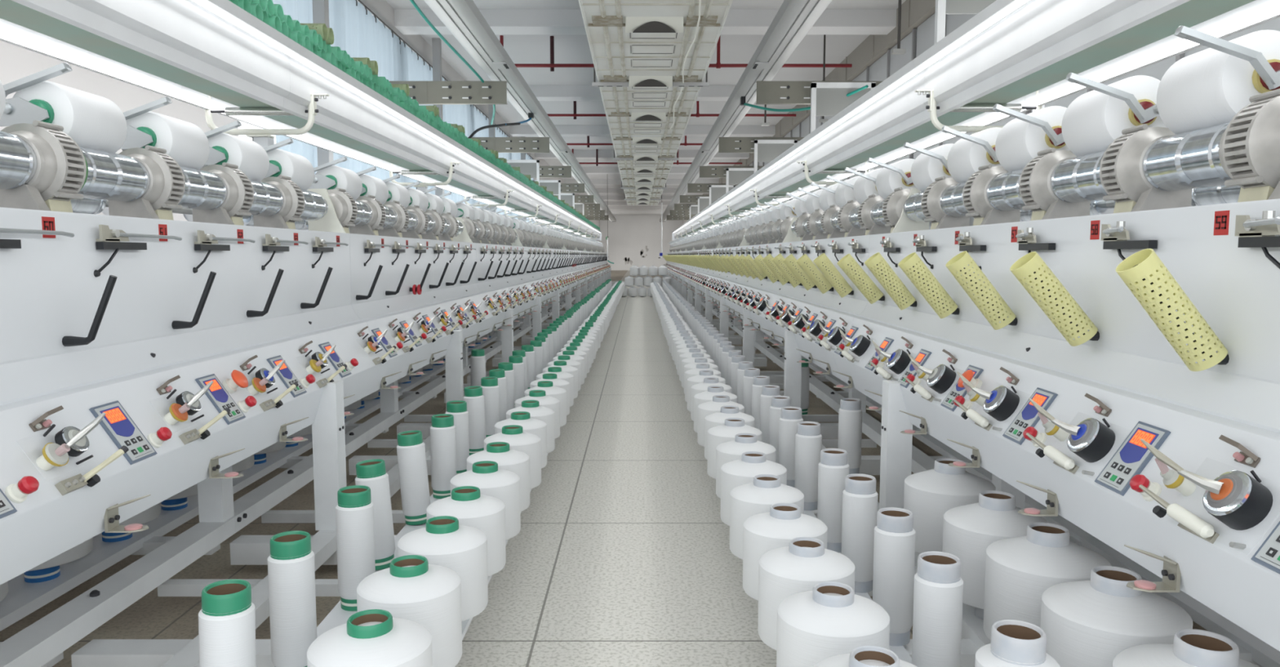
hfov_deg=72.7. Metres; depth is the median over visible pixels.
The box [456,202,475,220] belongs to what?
package
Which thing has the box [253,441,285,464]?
package
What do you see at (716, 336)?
tube
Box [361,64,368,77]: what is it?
tube
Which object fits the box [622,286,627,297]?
package
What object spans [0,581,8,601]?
package
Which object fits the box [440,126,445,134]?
tube
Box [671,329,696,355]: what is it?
package
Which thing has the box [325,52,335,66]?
tube
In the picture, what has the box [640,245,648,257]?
stain
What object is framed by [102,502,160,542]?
package
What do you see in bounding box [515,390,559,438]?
package
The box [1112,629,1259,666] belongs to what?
package
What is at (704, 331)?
tube
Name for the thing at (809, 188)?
strip light
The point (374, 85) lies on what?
tube
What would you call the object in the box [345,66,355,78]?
tube
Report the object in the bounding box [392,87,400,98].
tube
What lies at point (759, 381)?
tube
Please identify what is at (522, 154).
pillar
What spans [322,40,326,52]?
tube
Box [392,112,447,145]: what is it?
tube light
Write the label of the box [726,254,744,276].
tube
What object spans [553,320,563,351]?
tube
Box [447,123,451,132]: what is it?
tube
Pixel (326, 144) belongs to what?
strip light
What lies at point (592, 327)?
package
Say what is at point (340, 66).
tube
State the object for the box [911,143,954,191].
package
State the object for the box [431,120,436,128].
tube
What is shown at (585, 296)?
tube
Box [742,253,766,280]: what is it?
tube
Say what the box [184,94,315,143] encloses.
strip light
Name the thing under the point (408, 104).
tube
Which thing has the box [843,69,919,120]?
tube light
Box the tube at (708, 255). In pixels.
[704,254,716,271]
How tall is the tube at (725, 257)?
0.198 m
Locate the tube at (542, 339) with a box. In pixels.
[534,336,546,373]
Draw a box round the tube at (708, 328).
[706,327,716,354]
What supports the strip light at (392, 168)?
attached to the machine at (146, 354)
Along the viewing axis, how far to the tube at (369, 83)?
4.32 m
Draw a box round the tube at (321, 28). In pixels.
[299,22,328,39]
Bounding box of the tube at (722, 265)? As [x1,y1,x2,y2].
[713,253,728,273]
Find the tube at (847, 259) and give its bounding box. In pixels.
[836,253,883,303]
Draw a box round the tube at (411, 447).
[396,430,430,524]
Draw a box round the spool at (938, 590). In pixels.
[911,551,963,666]
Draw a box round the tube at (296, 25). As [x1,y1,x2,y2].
[292,19,301,31]
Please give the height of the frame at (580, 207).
2.505 m
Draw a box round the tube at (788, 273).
[772,253,800,287]
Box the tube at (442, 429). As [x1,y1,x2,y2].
[430,413,456,498]
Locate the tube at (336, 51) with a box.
[331,46,342,61]
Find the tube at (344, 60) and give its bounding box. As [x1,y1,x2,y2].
[340,49,347,64]
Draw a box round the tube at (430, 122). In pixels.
[428,118,432,126]
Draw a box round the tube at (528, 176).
[523,174,530,180]
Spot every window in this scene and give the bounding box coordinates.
[748,160,764,215]
[764,136,784,208]
[783,114,810,202]
[810,115,849,192]
[849,28,916,178]
[913,12,1031,159]
[1031,17,1279,112]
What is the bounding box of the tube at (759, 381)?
[751,375,770,429]
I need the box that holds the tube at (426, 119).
[424,114,428,124]
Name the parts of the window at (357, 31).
rod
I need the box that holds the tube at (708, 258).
[706,254,720,271]
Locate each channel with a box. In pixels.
[423,0,616,222]
[659,0,831,222]
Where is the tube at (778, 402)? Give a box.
[768,395,791,463]
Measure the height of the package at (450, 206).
0.148 m
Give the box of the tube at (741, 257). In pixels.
[737,254,756,279]
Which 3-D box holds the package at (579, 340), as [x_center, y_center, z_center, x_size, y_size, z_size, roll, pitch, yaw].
[-0.450,0.182,6.281,0.200,0.281,0.200,0,5,0]
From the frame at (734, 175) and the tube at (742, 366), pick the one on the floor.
the frame at (734, 175)
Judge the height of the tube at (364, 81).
0.062 m
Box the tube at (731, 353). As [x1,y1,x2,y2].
[727,350,742,386]
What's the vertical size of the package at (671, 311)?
0.281 m
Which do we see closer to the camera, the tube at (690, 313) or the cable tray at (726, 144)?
the tube at (690, 313)
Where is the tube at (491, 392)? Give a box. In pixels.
[480,376,499,437]
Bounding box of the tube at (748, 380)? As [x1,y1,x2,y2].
[742,368,759,415]
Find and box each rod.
[760,104,769,125]
[818,34,827,122]
[891,0,906,53]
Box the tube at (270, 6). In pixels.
[265,0,274,16]
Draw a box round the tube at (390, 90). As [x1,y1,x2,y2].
[388,82,391,93]
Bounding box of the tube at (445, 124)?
[443,121,447,128]
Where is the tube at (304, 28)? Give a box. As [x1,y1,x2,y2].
[300,24,310,39]
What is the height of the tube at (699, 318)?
0.300 m
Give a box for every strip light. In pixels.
[0,27,186,99]
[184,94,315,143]
[312,139,386,168]
[385,164,431,182]
[431,181,463,194]
[462,192,487,202]
[485,200,504,208]
[773,194,793,203]
[793,184,820,195]
[820,168,858,186]
[858,145,917,170]
[917,109,1022,148]
[1022,2,1279,106]
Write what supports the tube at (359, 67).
on the tube
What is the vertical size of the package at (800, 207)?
0.172 m
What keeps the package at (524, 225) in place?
on the machine at (146, 354)
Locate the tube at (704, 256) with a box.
[702,254,714,270]
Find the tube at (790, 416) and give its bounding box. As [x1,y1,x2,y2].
[778,406,803,487]
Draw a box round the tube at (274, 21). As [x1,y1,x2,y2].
[268,15,281,32]
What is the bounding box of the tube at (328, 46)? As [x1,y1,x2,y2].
[326,44,331,52]
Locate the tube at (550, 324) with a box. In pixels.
[549,323,559,352]
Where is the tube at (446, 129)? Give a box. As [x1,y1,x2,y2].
[444,128,448,136]
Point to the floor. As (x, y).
(620, 555)
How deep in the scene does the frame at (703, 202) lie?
22.48 m
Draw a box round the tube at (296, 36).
[291,31,302,45]
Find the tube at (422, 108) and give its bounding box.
[418,105,426,115]
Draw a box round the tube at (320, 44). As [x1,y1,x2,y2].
[315,33,323,49]
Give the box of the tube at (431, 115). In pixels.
[428,111,434,120]
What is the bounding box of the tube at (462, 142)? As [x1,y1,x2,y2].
[460,140,464,146]
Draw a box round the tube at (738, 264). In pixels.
[732,254,750,277]
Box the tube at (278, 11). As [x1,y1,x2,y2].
[273,4,284,22]
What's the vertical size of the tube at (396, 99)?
0.062 m
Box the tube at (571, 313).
[565,311,573,334]
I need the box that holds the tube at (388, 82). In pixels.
[386,79,390,91]
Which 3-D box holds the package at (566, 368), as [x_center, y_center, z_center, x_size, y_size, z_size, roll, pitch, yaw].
[-0.455,0.300,4.968,0.200,0.281,0.200,0,5,0]
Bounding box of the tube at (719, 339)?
[715,337,728,370]
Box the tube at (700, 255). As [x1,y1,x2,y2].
[697,254,707,269]
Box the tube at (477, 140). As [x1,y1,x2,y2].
[468,137,479,145]
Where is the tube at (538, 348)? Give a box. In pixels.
[529,340,542,380]
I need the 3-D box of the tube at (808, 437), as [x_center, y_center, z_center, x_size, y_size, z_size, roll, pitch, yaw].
[0.590,0.463,3.051,0.091,0.300,0.091,0,5,0]
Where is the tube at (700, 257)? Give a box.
[699,254,711,270]
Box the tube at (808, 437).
[794,421,822,511]
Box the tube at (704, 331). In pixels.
[702,324,713,350]
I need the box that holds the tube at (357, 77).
[355,70,359,81]
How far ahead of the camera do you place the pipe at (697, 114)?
14.14 m
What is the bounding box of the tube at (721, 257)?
[718,254,733,274]
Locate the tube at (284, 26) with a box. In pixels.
[280,20,288,36]
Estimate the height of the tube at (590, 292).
0.300 m
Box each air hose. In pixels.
[409,0,495,124]
[505,112,533,124]
[740,84,868,111]
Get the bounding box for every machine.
[0,0,625,666]
[649,0,1279,666]
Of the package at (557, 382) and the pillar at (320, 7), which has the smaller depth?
the package at (557, 382)
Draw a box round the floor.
[0,270,1207,666]
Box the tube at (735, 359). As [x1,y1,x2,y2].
[730,355,745,395]
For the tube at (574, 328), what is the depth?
9.23 m
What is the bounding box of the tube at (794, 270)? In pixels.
[782,253,814,290]
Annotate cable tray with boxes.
[389,80,507,104]
[471,137,549,152]
[539,165,571,177]
[560,183,584,192]
[574,195,593,203]
[579,209,604,215]
[584,203,599,210]
[585,214,608,220]
[666,214,693,220]
[670,209,695,215]
[674,203,697,210]
[680,195,709,203]
[687,183,737,192]
[699,165,764,177]
[718,137,804,152]
[755,80,882,104]
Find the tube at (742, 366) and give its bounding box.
[737,361,752,404]
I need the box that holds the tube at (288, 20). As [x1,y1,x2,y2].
[284,14,293,31]
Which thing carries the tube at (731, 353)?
on the machine at (1153, 465)
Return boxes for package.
[0,80,5,118]
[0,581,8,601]
[12,80,127,153]
[23,537,93,582]
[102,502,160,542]
[121,111,209,169]
[160,483,197,511]
[201,132,269,181]
[231,454,254,471]
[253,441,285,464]
[264,148,314,190]
[284,424,311,447]
[306,608,432,666]
[315,164,362,199]
[344,399,360,418]
[356,555,462,666]
[357,390,378,408]
[359,173,388,204]
[385,181,410,208]
[397,374,409,383]
[397,515,488,621]
[400,367,422,383]
[406,187,428,211]
[414,363,432,376]
[422,356,443,370]
[425,192,444,214]
[426,485,506,576]
[440,197,457,217]
[450,461,520,540]
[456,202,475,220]
[466,441,529,511]
[468,336,483,347]
[471,205,484,222]
[475,333,488,343]
[480,208,493,223]
[483,330,493,340]
[484,425,541,489]
[489,211,500,225]
[493,411,546,468]
[497,213,507,226]
[504,215,513,228]
[506,400,555,453]
[512,217,522,229]
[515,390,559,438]
[519,219,527,231]
[524,221,531,231]
[524,381,566,426]
[529,222,536,232]
[529,373,569,415]
[533,223,539,233]
[536,366,573,406]
[537,225,543,234]
[542,226,548,235]
[542,360,577,398]
[546,227,551,235]
[547,355,581,391]
[552,351,584,384]
[556,346,586,378]
[560,342,589,373]
[564,338,591,368]
[566,335,593,363]
[569,332,595,359]
[572,328,596,354]
[573,326,597,351]
[577,321,599,328]
[577,324,600,348]
[581,319,602,342]
[582,317,604,338]
[583,315,604,334]
[586,314,605,334]
[588,311,607,332]
[589,310,607,316]
[591,307,609,325]
[591,309,608,328]
[592,306,609,311]
[594,304,610,321]
[595,303,611,319]
[597,301,613,317]
[597,302,612,319]
[599,300,613,315]
[600,297,614,313]
[601,297,615,311]
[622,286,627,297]
[624,275,634,286]
[628,286,637,297]
[630,265,639,275]
[634,275,643,286]
[637,286,646,297]
[639,265,648,275]
[643,275,653,286]
[647,287,652,297]
[648,265,657,275]
[653,275,662,285]
[657,265,666,275]
[657,297,671,312]
[657,300,672,315]
[658,302,674,319]
[660,304,676,310]
[660,306,677,323]
[661,307,678,325]
[662,275,671,284]
[662,309,679,315]
[662,310,680,329]
[663,311,683,318]
[663,314,683,334]
[664,315,684,337]
[666,317,686,339]
[666,320,688,342]
[667,322,689,346]
[668,327,693,352]
[669,324,692,332]
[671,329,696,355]
[672,333,697,360]
[674,336,701,364]
[675,339,704,368]
[676,343,706,375]
[679,348,710,381]
[681,352,714,387]
[684,358,718,393]
[684,363,720,402]
[687,369,725,411]
[690,377,731,421]
[693,385,737,433]
[697,395,744,447]
[704,405,755,459]
[706,417,761,479]
[715,432,776,498]
[716,224,723,235]
[720,223,726,234]
[720,451,786,525]
[724,222,730,233]
[727,220,734,232]
[729,474,804,559]
[731,218,738,231]
[734,217,742,231]
[739,216,748,230]
[742,502,827,600]
[746,213,755,227]
[751,210,761,226]
[757,208,768,225]
[757,537,854,650]
[764,207,773,224]
[771,202,784,222]
[776,581,889,666]
[779,199,797,220]
[794,194,809,217]
[805,188,823,214]
[813,645,916,666]
[819,182,839,211]
[835,176,859,208]
[853,168,882,204]
[875,158,915,199]
[903,457,995,554]
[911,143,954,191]
[942,490,1048,620]
[946,127,1001,182]
[974,619,1060,666]
[982,522,1111,640]
[995,105,1069,171]
[1040,565,1192,666]
[1061,75,1167,155]
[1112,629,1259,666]
[1156,29,1279,133]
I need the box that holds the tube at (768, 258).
[762,253,788,284]
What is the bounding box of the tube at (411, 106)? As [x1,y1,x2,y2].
[409,104,413,113]
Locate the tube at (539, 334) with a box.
[537,332,548,367]
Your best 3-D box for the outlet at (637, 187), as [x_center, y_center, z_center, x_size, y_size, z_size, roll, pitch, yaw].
[0.077,-2.969,17.699,0.800,0.061,0.188,0,5,0]
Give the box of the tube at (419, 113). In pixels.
[416,111,422,119]
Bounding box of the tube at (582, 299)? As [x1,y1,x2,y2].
[581,298,587,317]
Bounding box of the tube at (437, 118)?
[435,115,439,124]
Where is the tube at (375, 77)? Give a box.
[372,74,378,86]
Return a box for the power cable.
[467,122,520,137]
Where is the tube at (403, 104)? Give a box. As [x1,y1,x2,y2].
[400,100,407,111]
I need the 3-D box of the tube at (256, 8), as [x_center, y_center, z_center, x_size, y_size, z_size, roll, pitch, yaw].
[-1.417,-1.107,3.010,0.200,0.062,0.062,0,5,0]
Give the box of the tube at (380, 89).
[377,84,382,95]
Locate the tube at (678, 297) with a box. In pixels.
[677,296,683,312]
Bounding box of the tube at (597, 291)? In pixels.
[595,290,599,306]
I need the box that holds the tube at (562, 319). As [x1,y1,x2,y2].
[555,317,565,347]
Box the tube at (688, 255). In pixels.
[686,254,695,266]
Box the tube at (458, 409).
[444,400,469,475]
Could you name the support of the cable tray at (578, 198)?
hanging from the channel at (464, 20)
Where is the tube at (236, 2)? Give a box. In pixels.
[229,0,238,5]
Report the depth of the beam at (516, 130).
17.61 m
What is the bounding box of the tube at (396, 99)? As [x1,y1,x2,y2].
[393,95,399,106]
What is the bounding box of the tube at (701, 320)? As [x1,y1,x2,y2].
[698,319,708,342]
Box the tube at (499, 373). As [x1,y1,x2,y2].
[488,368,507,421]
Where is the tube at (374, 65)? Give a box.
[370,60,377,75]
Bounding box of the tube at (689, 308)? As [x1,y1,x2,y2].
[687,307,695,326]
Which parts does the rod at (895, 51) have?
foot plate, rod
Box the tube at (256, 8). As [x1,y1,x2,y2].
[243,4,262,21]
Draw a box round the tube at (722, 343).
[719,341,731,377]
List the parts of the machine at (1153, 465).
post, post, plate, post, control panel, post, control panel, post, post, control panel, panel, post, control panel, panel, post, post, sensor arm, control panel, sensor arm, post, panel, sensor arm, post, sensor arm, cradle handle, sensor arm, cradle handle, sensor arm, post, cradle handle, control panel, sensor arm, cradle handle, panel, cradle handle, sensor arm, cradle handle, sensor arm, post, cradle handle, sensor arm, indicator panel, clamp rod, cradle handle, post, indicator panel, clamp rod, sensor arm, cradle handle, clamp rod, indicator panel, cradle handle, conveyor post, sensor arm, post, clamp rod, cradle handle, indicator panel, sensor arm, control panel, panel, cradle handle, clamp rod, indicator panel, sensor arm, cradle handle, clamp rod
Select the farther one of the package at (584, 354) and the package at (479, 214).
the package at (479, 214)
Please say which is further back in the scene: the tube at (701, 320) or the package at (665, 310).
the package at (665, 310)
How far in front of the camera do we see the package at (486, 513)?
2.20 m
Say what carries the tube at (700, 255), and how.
on the machine at (1153, 465)
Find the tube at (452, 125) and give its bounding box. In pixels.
[450,124,457,128]
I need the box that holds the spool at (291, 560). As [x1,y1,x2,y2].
[267,530,316,666]
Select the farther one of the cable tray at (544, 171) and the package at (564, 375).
the cable tray at (544, 171)
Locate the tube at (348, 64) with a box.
[344,53,351,67]
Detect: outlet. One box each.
[588,15,719,32]
[600,75,700,86]
[608,111,688,120]
[613,137,679,143]
[617,155,673,160]
[620,168,669,172]
[622,177,666,182]
[624,185,663,189]
[625,191,661,195]
[626,197,659,199]
[628,201,657,204]
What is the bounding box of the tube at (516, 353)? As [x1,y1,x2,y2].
[512,350,528,391]
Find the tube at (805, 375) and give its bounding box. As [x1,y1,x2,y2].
[800,358,809,414]
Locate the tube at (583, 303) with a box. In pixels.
[577,301,585,322]
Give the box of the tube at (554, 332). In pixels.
[546,326,557,357]
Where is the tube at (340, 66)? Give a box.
[337,61,342,70]
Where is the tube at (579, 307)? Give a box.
[573,305,580,326]
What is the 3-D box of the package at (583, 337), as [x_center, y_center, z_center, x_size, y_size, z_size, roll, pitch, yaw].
[-0.449,0.158,6.548,0.200,0.281,0.200,0,5,0]
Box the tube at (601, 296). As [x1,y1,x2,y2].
[596,287,602,302]
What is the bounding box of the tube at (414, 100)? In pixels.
[411,98,417,110]
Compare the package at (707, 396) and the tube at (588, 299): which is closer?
the package at (707, 396)
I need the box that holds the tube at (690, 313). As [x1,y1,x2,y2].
[688,309,697,328]
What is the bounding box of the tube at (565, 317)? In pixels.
[559,315,568,343]
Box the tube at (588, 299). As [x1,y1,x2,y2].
[583,297,589,317]
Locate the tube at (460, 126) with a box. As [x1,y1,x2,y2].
[457,124,462,132]
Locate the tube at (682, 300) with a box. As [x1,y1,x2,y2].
[680,299,686,315]
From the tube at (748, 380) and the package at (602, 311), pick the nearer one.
the tube at (748, 380)
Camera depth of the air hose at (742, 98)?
8.38 m
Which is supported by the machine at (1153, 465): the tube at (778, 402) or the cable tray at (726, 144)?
the tube at (778, 402)
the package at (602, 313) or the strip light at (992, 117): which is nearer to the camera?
the strip light at (992, 117)
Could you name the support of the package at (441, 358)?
on the machine at (146, 354)
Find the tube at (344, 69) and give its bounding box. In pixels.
[341,64,346,72]
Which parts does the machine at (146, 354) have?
clamp rod, cradle handle, sensor arm, indicator panel, cradle handle, clamp rod, panel, control panel, sensor arm, indicator panel, post, cradle handle, clamp rod, conveyor post, cradle handle, sensor arm, indicator panel, clamp rod, post, cradle handle, sensor arm, indicator panel, clamp rod, cradle handle, indicator panel, clamp rod, sensor arm, post, cradle handle, clamp rod, indicator panel, sensor arm, cradle handle, panel, conveyor post, cradle handle, control panel, sensor arm, cradle handle, sensor arm, post, cradle handle, post, sensor arm, cradle handle, sensor arm, sensor arm, post, panel, sensor arm, post, control panel, sensor arm, sensor arm, post, post, panel, post, control panel, post, panel, control panel, post, panel, post, control panel, panel, post, control panel, panel, post, plate, post, post, post, post, post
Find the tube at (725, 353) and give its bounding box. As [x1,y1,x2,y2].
[721,345,734,384]
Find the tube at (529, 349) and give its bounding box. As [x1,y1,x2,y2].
[521,344,534,388]
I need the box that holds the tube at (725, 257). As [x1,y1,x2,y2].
[722,254,738,275]
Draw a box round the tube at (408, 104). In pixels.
[400,102,409,112]
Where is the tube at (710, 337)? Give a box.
[707,330,719,359]
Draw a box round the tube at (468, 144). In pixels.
[466,142,471,150]
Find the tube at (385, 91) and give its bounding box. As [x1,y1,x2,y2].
[382,88,388,98]
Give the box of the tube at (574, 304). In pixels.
[573,304,581,325]
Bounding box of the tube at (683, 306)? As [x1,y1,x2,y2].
[682,302,688,320]
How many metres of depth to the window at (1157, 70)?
4.69 m
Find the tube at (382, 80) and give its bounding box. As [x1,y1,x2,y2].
[377,76,386,88]
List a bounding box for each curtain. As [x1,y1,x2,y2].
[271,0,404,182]
[400,38,472,204]
[470,104,511,215]
[510,152,533,222]
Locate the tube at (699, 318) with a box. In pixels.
[697,316,706,341]
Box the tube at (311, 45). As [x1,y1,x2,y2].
[310,40,313,52]
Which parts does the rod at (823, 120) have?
foot plate, rod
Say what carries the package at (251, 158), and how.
on the machine at (146, 354)
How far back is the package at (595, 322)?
8.11 m
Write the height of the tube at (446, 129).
0.062 m
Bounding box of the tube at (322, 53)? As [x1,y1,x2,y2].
[317,48,326,60]
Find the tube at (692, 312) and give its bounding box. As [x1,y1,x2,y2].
[690,311,698,329]
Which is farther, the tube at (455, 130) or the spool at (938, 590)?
the tube at (455, 130)
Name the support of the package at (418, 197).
on the machine at (146, 354)
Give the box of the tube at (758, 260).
[753,253,777,283]
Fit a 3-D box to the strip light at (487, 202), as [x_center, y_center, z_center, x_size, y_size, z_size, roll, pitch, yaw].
[-1.754,-1.564,10.581,0.020,0.026,1.300,0,5,0]
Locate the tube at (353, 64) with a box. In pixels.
[350,57,355,69]
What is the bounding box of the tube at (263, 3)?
[250,0,266,10]
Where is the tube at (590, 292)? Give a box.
[590,292,595,308]
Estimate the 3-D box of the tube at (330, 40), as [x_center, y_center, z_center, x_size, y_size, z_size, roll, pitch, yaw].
[-1.421,-1.274,3.724,0.200,0.068,0.068,0,5,-2]
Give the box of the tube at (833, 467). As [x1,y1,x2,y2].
[817,448,849,552]
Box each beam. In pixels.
[506,84,756,101]
[510,124,775,136]
[534,150,749,159]
[563,178,719,185]
[573,188,709,193]
[582,166,689,173]
[593,201,679,205]
[600,195,673,199]
[600,205,666,209]
[609,209,665,213]
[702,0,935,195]
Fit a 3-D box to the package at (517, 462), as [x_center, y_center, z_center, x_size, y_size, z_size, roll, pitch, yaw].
[-0.455,0.495,2.800,0.200,0.281,0.200,0,5,0]
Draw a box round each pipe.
[499,35,593,71]
[546,101,606,119]
[566,135,613,147]
[572,148,617,165]
[605,236,613,263]
[657,202,662,257]
[672,150,742,164]
[680,135,702,146]
[690,101,795,117]
[708,36,852,68]
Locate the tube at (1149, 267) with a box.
[1115,248,1227,371]
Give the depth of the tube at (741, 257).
6.92 m
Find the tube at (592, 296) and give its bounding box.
[587,294,593,311]
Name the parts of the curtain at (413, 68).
rod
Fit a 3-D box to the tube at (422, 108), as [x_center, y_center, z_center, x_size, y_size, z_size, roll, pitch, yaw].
[-1.417,-1.367,5.336,0.200,0.062,0.062,0,5,0]
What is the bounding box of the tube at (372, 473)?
[355,458,395,569]
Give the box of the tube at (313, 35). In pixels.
[309,29,318,45]
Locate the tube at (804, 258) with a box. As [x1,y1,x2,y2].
[795,253,832,293]
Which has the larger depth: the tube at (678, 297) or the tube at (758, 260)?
the tube at (678, 297)
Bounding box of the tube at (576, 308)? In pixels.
[570,306,578,330]
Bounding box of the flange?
[412,284,422,294]
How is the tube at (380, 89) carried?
on the machine at (146, 354)
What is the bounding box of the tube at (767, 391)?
[760,385,780,444]
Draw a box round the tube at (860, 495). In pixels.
[841,473,878,592]
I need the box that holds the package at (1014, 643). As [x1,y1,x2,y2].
[974,619,1060,666]
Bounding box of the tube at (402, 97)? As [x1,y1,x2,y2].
[392,89,405,101]
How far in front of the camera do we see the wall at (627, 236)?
57.66 m
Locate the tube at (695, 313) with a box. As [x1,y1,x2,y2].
[692,312,701,334]
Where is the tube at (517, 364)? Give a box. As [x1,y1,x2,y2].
[508,355,524,408]
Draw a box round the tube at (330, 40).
[324,27,333,44]
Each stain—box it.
[623,257,632,265]
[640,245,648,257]
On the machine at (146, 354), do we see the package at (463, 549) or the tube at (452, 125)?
the package at (463, 549)
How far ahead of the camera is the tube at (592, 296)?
12.74 m
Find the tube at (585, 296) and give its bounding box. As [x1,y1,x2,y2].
[585,296,591,314]
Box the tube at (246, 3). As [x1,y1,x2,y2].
[238,0,251,13]
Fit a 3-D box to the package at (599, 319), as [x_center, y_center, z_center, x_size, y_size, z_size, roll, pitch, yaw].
[-0.461,-0.034,8.682,0.200,0.281,0.200,0,5,0]
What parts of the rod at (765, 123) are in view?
rod, foot plate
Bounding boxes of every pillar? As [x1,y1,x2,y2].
[312,0,333,166]
[431,37,444,197]
[488,104,496,212]
[520,136,526,222]
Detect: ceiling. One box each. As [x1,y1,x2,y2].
[385,0,905,215]
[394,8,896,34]
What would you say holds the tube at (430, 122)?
on the machine at (146, 354)
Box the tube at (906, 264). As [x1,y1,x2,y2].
[897,252,957,318]
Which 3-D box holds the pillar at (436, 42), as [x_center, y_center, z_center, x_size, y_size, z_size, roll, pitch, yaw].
[-2.473,-1.780,10.742,0.090,3.620,0.100,0,5,0]
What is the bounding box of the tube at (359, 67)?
[354,61,364,74]
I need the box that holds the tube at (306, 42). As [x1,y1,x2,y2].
[302,35,310,50]
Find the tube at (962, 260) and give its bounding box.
[945,250,1015,329]
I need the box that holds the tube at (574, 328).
[566,310,575,333]
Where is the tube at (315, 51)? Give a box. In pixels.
[312,45,317,54]
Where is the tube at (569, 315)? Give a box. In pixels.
[563,313,572,340]
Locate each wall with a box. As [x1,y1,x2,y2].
[0,0,599,243]
[600,215,682,270]
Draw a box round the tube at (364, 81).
[362,77,366,85]
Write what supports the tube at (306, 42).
on the machine at (146, 354)
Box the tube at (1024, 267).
[1009,251,1097,346]
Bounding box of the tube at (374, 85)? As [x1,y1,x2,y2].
[372,82,377,92]
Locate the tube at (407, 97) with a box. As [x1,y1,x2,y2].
[406,94,409,103]
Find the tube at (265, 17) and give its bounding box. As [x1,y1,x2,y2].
[255,10,269,25]
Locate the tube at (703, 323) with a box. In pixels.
[700,321,711,345]
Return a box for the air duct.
[578,0,733,205]
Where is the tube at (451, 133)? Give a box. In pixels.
[448,131,453,139]
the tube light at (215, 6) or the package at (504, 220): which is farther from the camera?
the package at (504, 220)
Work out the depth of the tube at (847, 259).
3.39 m
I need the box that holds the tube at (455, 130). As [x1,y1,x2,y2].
[453,127,457,136]
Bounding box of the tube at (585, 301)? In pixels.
[580,300,586,319]
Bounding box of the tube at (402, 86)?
[391,83,409,96]
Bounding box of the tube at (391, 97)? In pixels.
[388,93,393,102]
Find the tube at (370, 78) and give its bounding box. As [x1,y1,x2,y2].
[365,67,372,80]
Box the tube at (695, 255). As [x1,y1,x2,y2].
[693,254,702,268]
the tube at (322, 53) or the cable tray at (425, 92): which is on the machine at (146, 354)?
the tube at (322, 53)
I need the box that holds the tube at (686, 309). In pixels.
[684,304,692,324]
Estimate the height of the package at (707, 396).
0.281 m
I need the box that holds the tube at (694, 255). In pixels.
[691,254,701,267]
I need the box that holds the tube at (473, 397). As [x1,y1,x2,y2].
[462,386,486,455]
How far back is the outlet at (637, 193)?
19.49 m
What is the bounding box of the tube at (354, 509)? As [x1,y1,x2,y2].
[335,484,375,611]
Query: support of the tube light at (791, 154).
attached to the machine at (1153, 465)
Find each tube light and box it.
[191,0,295,57]
[294,56,392,114]
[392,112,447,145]
[447,143,481,164]
[481,164,506,178]
[506,177,524,188]
[752,167,772,181]
[772,148,800,168]
[800,120,844,149]
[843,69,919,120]
[918,0,1029,71]
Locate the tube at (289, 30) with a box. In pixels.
[287,26,291,39]
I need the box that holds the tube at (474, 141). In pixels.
[473,140,476,148]
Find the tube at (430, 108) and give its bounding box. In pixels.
[425,105,437,115]
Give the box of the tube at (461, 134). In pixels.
[459,132,463,140]
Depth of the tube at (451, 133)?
6.09 m
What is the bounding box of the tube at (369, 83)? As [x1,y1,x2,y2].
[366,80,372,88]
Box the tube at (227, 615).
[198,579,256,666]
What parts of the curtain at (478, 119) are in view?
rod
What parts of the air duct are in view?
hanger rail, hanger rail, hanger rail, hanger rail, hanger rod, sealing cord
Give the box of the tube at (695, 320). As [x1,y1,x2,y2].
[693,315,702,337]
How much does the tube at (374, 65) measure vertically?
0.068 m
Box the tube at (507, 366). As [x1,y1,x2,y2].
[497,362,514,410]
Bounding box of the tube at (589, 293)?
[589,293,595,309]
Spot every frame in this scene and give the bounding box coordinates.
[506,160,539,213]
[532,179,560,222]
[552,193,574,227]
[564,203,584,233]
[689,204,705,218]
[697,196,719,226]
[709,185,735,221]
[725,168,758,213]
[753,139,797,199]
[809,82,875,171]
[933,0,1044,111]
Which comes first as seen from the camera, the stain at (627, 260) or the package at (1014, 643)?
the package at (1014, 643)
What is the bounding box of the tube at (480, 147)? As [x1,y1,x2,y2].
[478,145,482,152]
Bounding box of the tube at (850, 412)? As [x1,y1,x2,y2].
[838,398,862,474]
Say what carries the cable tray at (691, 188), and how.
hanging from the channel at (793, 20)
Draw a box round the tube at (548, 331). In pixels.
[542,328,553,362]
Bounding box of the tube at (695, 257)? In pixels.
[694,254,705,268]
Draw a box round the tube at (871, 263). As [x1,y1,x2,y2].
[864,252,915,310]
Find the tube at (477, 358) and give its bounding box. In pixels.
[470,349,485,386]
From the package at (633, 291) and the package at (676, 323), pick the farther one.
the package at (633, 291)
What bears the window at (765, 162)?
in the wall
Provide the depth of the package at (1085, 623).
1.52 m
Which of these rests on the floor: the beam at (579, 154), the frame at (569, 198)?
the frame at (569, 198)
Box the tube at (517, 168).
[511,166,519,171]
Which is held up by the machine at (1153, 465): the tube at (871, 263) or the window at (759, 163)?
the tube at (871, 263)
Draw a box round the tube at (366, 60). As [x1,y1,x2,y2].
[352,57,370,67]
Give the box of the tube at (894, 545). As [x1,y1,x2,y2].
[872,507,915,646]
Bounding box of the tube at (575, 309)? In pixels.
[568,308,577,331]
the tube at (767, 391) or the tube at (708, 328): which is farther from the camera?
the tube at (708, 328)
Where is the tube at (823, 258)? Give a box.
[813,253,853,297]
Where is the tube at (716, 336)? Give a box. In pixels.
[712,333,724,364]
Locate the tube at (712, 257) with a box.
[710,253,724,272]
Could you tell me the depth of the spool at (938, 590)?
1.66 m
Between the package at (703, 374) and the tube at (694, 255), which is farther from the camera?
the tube at (694, 255)
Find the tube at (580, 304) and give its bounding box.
[575,302,582,324]

